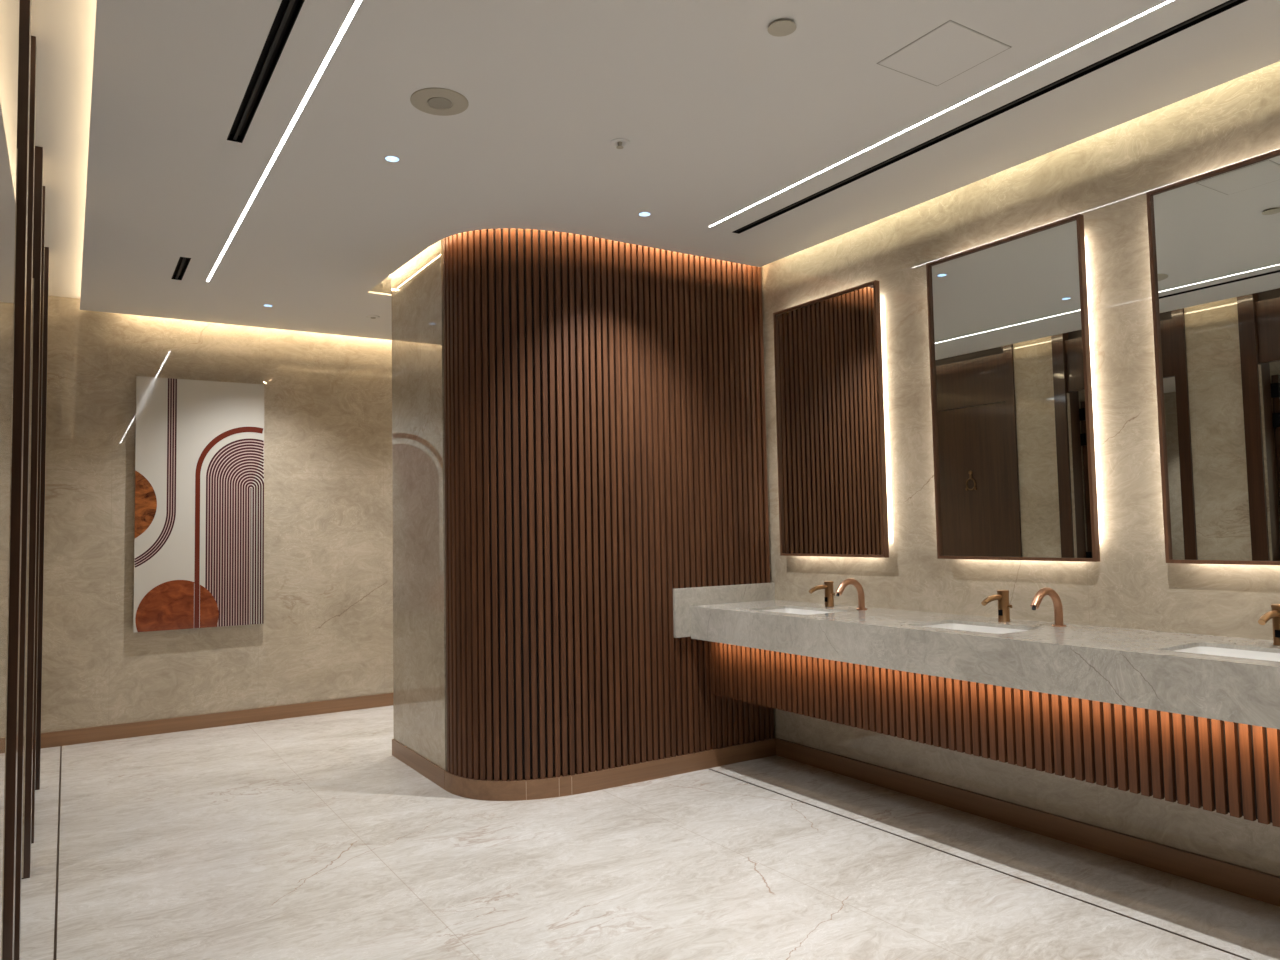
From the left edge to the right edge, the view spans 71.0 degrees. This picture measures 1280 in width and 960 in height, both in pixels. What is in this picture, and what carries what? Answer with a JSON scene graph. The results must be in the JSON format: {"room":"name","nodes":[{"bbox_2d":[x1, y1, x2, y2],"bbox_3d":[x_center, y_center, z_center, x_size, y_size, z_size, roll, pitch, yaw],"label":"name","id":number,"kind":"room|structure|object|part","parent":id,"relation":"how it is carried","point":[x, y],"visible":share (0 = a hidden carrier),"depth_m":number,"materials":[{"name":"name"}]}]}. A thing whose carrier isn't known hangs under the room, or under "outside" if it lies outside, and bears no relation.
{"room":"public restroom","nodes":[
{"label":"public restroom","id":0,"kind":"room"},
{"bbox_2d":[0,0,19,959],"bbox_3d":[0.049,-0.175,-0.396,0.182,2.904,4.460,1,-4,-32],"label":"wall","id":1,"kind":"structure","parent":0,"point":[9,9],"depth_m":1.39,"materials":[{"name":"stone"}]},
{"bbox_2d":[1,0,31,959],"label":"door","id":2,"kind":"structure","parent":1,"relation":"in","point":[25,6],"depth_m":2.38,"materials":[{"name":"brown wood"}]},
{"bbox_2d":[31,0,96,298],"bbox_3d":[-1.192,-1.489,1.909,0.600,0.025,9.520,1,-4,-32],"label":"cove","id":3,"kind":"object","parent":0,"point":[63,30],"visible":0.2,"depth_m":3.44,"materials":[{"name":"white paint"}]},
{"bbox_2d":[41,295,392,732],"bbox_3d":[-2.508,0.240,6.677,6.150,2.970,0.120,1,-4,-32],"label":"wall","id":4,"kind":"structure","parent":0,"point":[326,633],"depth_m":6.34,"materials":[{"name":"stone"}]},
{"bbox_2d":[133,376,263,631],"bbox_3d":[-3.048,0.163,6.235,0.807,1.713,0.053,1,-4,-32],"label":"wall art","id":5,"kind":"object","parent":4,"relation":"attached to","point":[199,527],"visible":1,"depth_m":6.20,"materials":[{"name":"canvas"},{"name":"paint"}]},
{"bbox_2d":[41,693,392,747],"bbox_3d":[-1.821,1.681,6.936,4.675,0.094,0.014,1,-4,-32],"label":"baseboard","id":6,"kind":"structure","parent":4,"relation":"attached to","point":[152,727],"depth_m":6.19,"materials":[{"name":"brown wood"}]},
{"bbox_2d":[370,275,391,293],"bbox_3d":[0.092,-1.551,2.732,6.250,0.060,9.720,1,-4,-32],"label":"ceiling","id":7,"kind":"structure","parent":0,"point":[384,286],"depth_m":6.05,"materials":[{"name":"white paint"}]},
{"bbox_2d":[391,239,446,770],"bbox_3d":[-1.245,0.124,5.046,0.030,2.968,0.865,1,-4,-32],"label":"wall","id":8,"kind":"structure","parent":0,"point":[418,440],"depth_m":4.98,"materials":[{"name":"stone"}]},
{"bbox_2d":[20,705,1279,959],"bbox_3d":[0.126,1.496,2.603,6.250,0.100,9.820,1,-4,-32],"label":"floor","id":9,"kind":"structure","parent":0,"point":[304,837],"depth_m":3.45,"materials":[{"name":"stone"}]},
{"bbox_2d":[53,746,61,959],"bbox_3d":[-1.147,1.425,1.737,0.008,0.006,9.480,1,-4,-32],"label":"inlay","id":10,"kind":"object","parent":9,"relation":"on","point":[58,835],"visible":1,"depth_m":3.56,"materials":[{"name":"brown"}]},
{"bbox_2d":[709,768,1250,959],"bbox_3d":[2.139,1.380,2.110,0.011,0.006,6.575,1,-4,-32],"label":"inlay","id":11,"kind":"object","parent":9,"relation":"on","point":[709,768],"visible":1,"depth_m":3.29,"materials":[{"name":"brown"}]},
{"bbox_2d":[80,0,1279,339],"bbox_3d":[0.763,-1.369,3.118,4.500,0.012,9.470,1,-4,-32],"label":"ceiling","id":12,"kind":"structure","parent":0,"point":[719,114],"depth_m":3.33,"materials":[{"name":"white paint"}]},
{"bbox_2d":[171,257,190,279],"bbox_3d":[-2.583,-1.201,5.050,0.053,0.030,0.484,1,-4,-32],"label":"air slot","id":13,"kind":"object","parent":12,"relation":"attached to","point":[183,262],"visible":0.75,"depth_m":5.08,"materials":[{"name":"black metal"}]},
{"bbox_3d":[-2.583,-1.214,5.051,0.052,0.005,0.483,1,-4,-32],"label":"plate","id":14,"kind":"part","parent":13,"relation":"part of","materials":[{"name":"black metal"}]},
{"bbox_2d":[227,0,304,142],"bbox_3d":[0.044,-1.485,0.936,0.054,0.030,5.955,1,-4,-32],"label":"air slot","id":15,"kind":"object","parent":12,"relation":"attached to","point":[287,14],"visible":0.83,"depth_m":2.92,"materials":[{"name":"black metal"}]},
{"bbox_2d":[207,0,360,280],"bbox_3d":[-0.391,-1.423,1.914,0.014,0.025,8.075,1,-4,-32],"label":"recessed light","id":16,"kind":"object","parent":12,"relation":"in","point":[357,2],"visible":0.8,"depth_m":3.25,"materials":[{"name":"white plastic"}]},
{"bbox_2d":[366,315,379,318],"bbox_3d":[-1.853,-1.129,6.234,0.090,0.013,0.090,1,-4,-32],"label":"ceiling sensor","id":17,"kind":"object","parent":12,"relation":"attached to","point":[367,316],"visible":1,"depth_m":6.22,"materials":[{"name":"white"}]},
{"bbox_2d":[384,155,400,161],"bbox_3d":[-1.002,-1.312,3.631,0.068,0.030,0.068,1,-4,-32],"label":"recessed light","id":18,"kind":"object","parent":12,"relation":"in","point":[389,158],"visible":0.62,"depth_m":3.65,"materials":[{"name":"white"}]},
{"bbox_2d":[410,88,467,115],"bbox_3d":[-0.705,-1.327,3.157,0.200,0.008,0.200,1,-4,-32],"label":"ceiling speaker","id":19,"kind":"object","parent":12,"relation":"attached to","point":[434,101],"visible":1,"depth_m":3.15,"materials":[{"name":"beige plastic"}]},
{"bbox_2d":[610,138,629,148],"bbox_3d":[-0.079,-1.313,3.519,0.080,0.020,0.080,1,-4,-32],"label":"sprinkler","id":20,"kind":"object","parent":12,"relation":"attached to","point":[619,145],"visible":1,"depth_m":3.51,"materials":[{"name":"white metal"}]},
{"bbox_2d":[638,212,651,216],"bbox_3d":[0.022,-1.294,4.324,0.068,0.030,0.068,1,-4,-32],"label":"recessed light","id":21,"kind":"object","parent":12,"relation":"in","point":[642,214],"visible":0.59,"depth_m":4.35,"materials":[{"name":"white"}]},
{"bbox_2d":[768,20,795,36],"bbox_3d":[0.430,-1.372,2.722,0.086,0.012,0.086,1,-4,-32],"label":"cover plate","id":22,"kind":"object","parent":12,"relation":"attached to","point":[779,28],"visible":1,"depth_m":2.72,"materials":[{"name":"beige plastic"}]},
{"bbox_2d":[711,0,1170,225],"bbox_3d":[1.919,-1.461,2.067,0.013,0.025,5.847,1,-4,-32],"label":"recessed light","id":23,"kind":"object","parent":12,"relation":"in","point":[1168,0],"visible":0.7,"depth_m":3.22,"materials":[{"name":"white plastic"}]},
{"bbox_2d":[876,20,1010,85],"bbox_3d":[0.984,-1.378,2.913,0.300,0.002,0.294,1,-4,-32],"label":"access panel","id":24,"kind":"object","parent":12,"relation":"attached to","point":[952,49],"visible":1,"depth_m":2.90,"materials":[{"name":"white paint"}]},
{"bbox_2d":[733,0,1247,233],"bbox_3d":[2.063,-1.457,2.162,0.047,0.030,5.853,1,-4,-32],"label":"air slot","id":25,"kind":"object","parent":12,"relation":"attached to","point":[1229,4],"visible":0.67,"depth_m":3.25,"materials":[{"name":"black metal"}]},
{"bbox_2d":[761,61,1279,876],"bbox_3d":[2.569,-0.096,2.513,0.120,2.970,6.660,1,-4,-32],"label":"wall","id":26,"kind":"structure","parent":0,"point":[1105,177],"depth_m":3.63,"materials":[{"name":"stone"}]},
{"bbox_2d":[773,280,888,557],"bbox_3d":[1.010,-0.286,4.795,0.062,1.385,0.770,1,-4,-32],"label":"wall mirror","id":27,"kind":"object","parent":26,"relation":"attached to","point":[831,456],"visible":1,"depth_m":4.75,"materials":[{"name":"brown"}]},
{"bbox_2d":[690,600,1279,826],"bbox_3d":[1.924,0.778,2.828,0.604,0.483,5.185,1,-4,-32],"label":"vanity","id":28,"kind":"object","parent":26,"relation":"attached to","point":[1126,710],"depth_m":3.24,"materials":[{"name":"stone"}]},
{"bbox_2d":[762,608,833,614],"bbox_3d":[0.790,0.740,4.511,0.314,0.144,0.480,1,-4,-32],"label":"sink basin","id":29,"kind":"object","parent":28,"relation":"in","point":[784,610],"visible":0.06,"depth_m":4.71,"materials":[{"name":"white ceramic"}]},
{"bbox_2d":[809,581,834,606],"bbox_3d":[0.942,0.592,4.638,0.162,0.131,0.065,1,-4,-32],"label":"faucet","id":30,"kind":"object","parent":28,"relation":"on","point":[828,585],"visible":1,"depth_m":4.65,"materials":[{"name":"brown metal"}]},
{"bbox_3d":[0.922,0.564,4.637,0.126,0.042,0.023,1,-4,-32],"label":"spout","id":31,"kind":"part","parent":30,"relation":"part of","materials":[{"name":"brown metal"}]},
{"bbox_2d":[835,578,866,609],"bbox_3d":[1.045,0.566,4.448,0.197,0.157,0.054,1,-4,-32],"label":"soap dispenser","id":32,"kind":"object","parent":28,"relation":"on","point":[850,581],"visible":1,"depth_m":4.46,"materials":[{"name":"brown metal"}]},
{"bbox_2d":[924,623,1027,633],"bbox_3d":[1.352,0.679,3.632,0.314,0.144,0.480,1,-4,-32],"label":"sink basin","id":33,"kind":"object","parent":28,"relation":"in","point":[986,629],"visible":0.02,"depth_m":3.79,"materials":[{"name":"white ceramic"}]},
{"bbox_2d":[690,600,1279,671],"bbox_3d":[1.919,0.544,2.841,0.604,0.014,5.185,1,-4,-32],"label":"countertop","id":34,"kind":"structure","parent":28,"relation":"on","point":[1100,639],"depth_m":3.36,"materials":[{"name":"stone"}]},
{"bbox_2d":[981,590,1011,621],"bbox_3d":[1.498,0.532,3.767,0.162,0.131,0.065,1,-4,-32],"label":"faucet","id":35,"kind":"object","parent":28,"relation":"on","point":[1002,596],"visible":1,"depth_m":3.78,"materials":[{"name":"brown metal"}]},
{"bbox_3d":[1.478,0.504,3.766,0.126,0.042,0.023,1,-4,-32],"label":"spout","id":36,"kind":"part","parent":35,"relation":"part of","materials":[{"name":"brown metal"}]},
{"bbox_2d":[1030,587,1066,626],"bbox_3d":[1.615,0.504,3.556,0.197,0.157,0.054,1,-4,-32],"label":"soap dispenser","id":37,"kind":"object","parent":28,"relation":"on","point":[1058,609],"visible":1,"depth_m":3.57,"materials":[{"name":"brown metal"}]},
{"bbox_2d":[1174,646,1279,661],"bbox_3d":[1.902,0.620,2.769,0.314,0.144,0.480,1,-4,-32],"label":"sink basin","id":38,"kind":"object","parent":28,"relation":"in","point":[1259,655],"visible":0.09,"depth_m":2.95,"materials":[{"name":"white ceramic"}]},
{"bbox_2d":[1258,604,1279,645],"bbox_3d":[2.052,0.472,2.898,0.162,0.131,0.065,1,-4,-32],"label":"faucet","id":39,"kind":"object","parent":28,"relation":"on","point":[1274,614],"visible":1,"depth_m":2.92,"materials":[{"name":"brown metal"}]},
{"bbox_3d":[2.032,0.444,2.897,0.126,0.042,0.023,1,-4,-32],"label":"spout","id":40,"kind":"part","parent":39,"relation":"part of","materials":[{"name":"brown metal"}]},
{"bbox_2d":[926,214,1099,561],"bbox_3d":[1.591,-0.349,3.885,0.062,1.385,0.760,1,-4,-32],"label":"wall mirror","id":41,"kind":"object","parent":26,"relation":"attached to","point":[1012,400],"visible":1,"depth_m":3.83,"materials":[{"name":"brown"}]},
{"bbox_2d":[775,738,1279,906],"bbox_3d":[2.556,1.337,2.371,0.016,0.094,6.600,1,-4,-32],"label":"baseboard","id":42,"kind":"structure","parent":26,"relation":"attached to","point":[1251,883],"depth_m":3.67,"materials":[{"name":"brown wood"}]},
{"bbox_2d":[1146,149,1279,564],"bbox_3d":[2.141,-0.409,3.022,0.062,1.385,0.760,1,-4,-32],"label":"wall mirror","id":43,"kind":"object","parent":26,"relation":"attached to","point":[1214,236],"visible":1,"depth_m":3.15,"materials":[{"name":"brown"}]},
{"bbox_3d":[-3.599,0.217,5.281,0.140,2.904,1.060,1,-4,-32],"label":"wall","id":44,"kind":"structure","parent":0,"visible":0},
{"bbox_2d":[31,186,48,843],"bbox_3d":[-3.027,0.154,4.376,0.190,2.905,1.085,1,-4,-32],"label":"door","id":45,"kind":"structure","parent":44,"relation":"in","point":[45,250],"depth_m":4.75,"materials":[{"name":"brown wood"}]},
{"bbox_3d":[-1.868,0.030,2.569,0.140,2.904,0.365,1,-4,-32],"label":"wall","id":46,"kind":"structure","parent":0,"visible":0},
{"bbox_2d":[14,36,42,959],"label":"door","id":47,"kind":"structure","parent":46,"relation":"in","point":[35,175],"depth_m":3.49,"materials":[{"name":"brown wood"}]},
{"bbox_3d":[0.107,0.129,5.626,2.872,2.970,1.290,1,-4,-32],"label":"wall","id":48,"kind":"structure","parent":0,"visible":0},
{"bbox_2d":[392,739,445,789],"bbox_3d":[-0.008,1.577,5.734,2.910,0.094,0.883,1,-4,-32],"label":"baseboard","id":49,"kind":"structure","parent":48,"relation":"attached to","point":[436,774],"depth_m":4.91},
{"bbox_2d":[443,228,773,780],"bbox_3d":[-0.081,0.096,4.803,1.859,2.910,0.349,0,-3,-19],"label":"cladding","id":50,"kind":"object","parent":48,"relation":"attached to","point":[605,420],"visible":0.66,"depth_m":4.62,"materials":[{"name":"brown wood"}]},
{"bbox_2d":[673,582,774,637],"bbox_3d":[0.480,0.719,5.003,0.704,0.262,0.019,1,-4,-32],"label":"side splash","id":51,"kind":"object","parent":50,"relation":"attached to","point":[683,598],"visible":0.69,"depth_m":4.93,"materials":[{"name":"stone"}]},
{"bbox_2d":[445,737,775,800],"bbox_3d":[-0.052,1.521,4.715,1.876,0.094,0.349,0,-3,-18],"label":"baseboard","id":52,"kind":"structure","parent":48,"relation":"attached to","point":[531,789],"depth_m":4.54,"materials":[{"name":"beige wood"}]}
]}

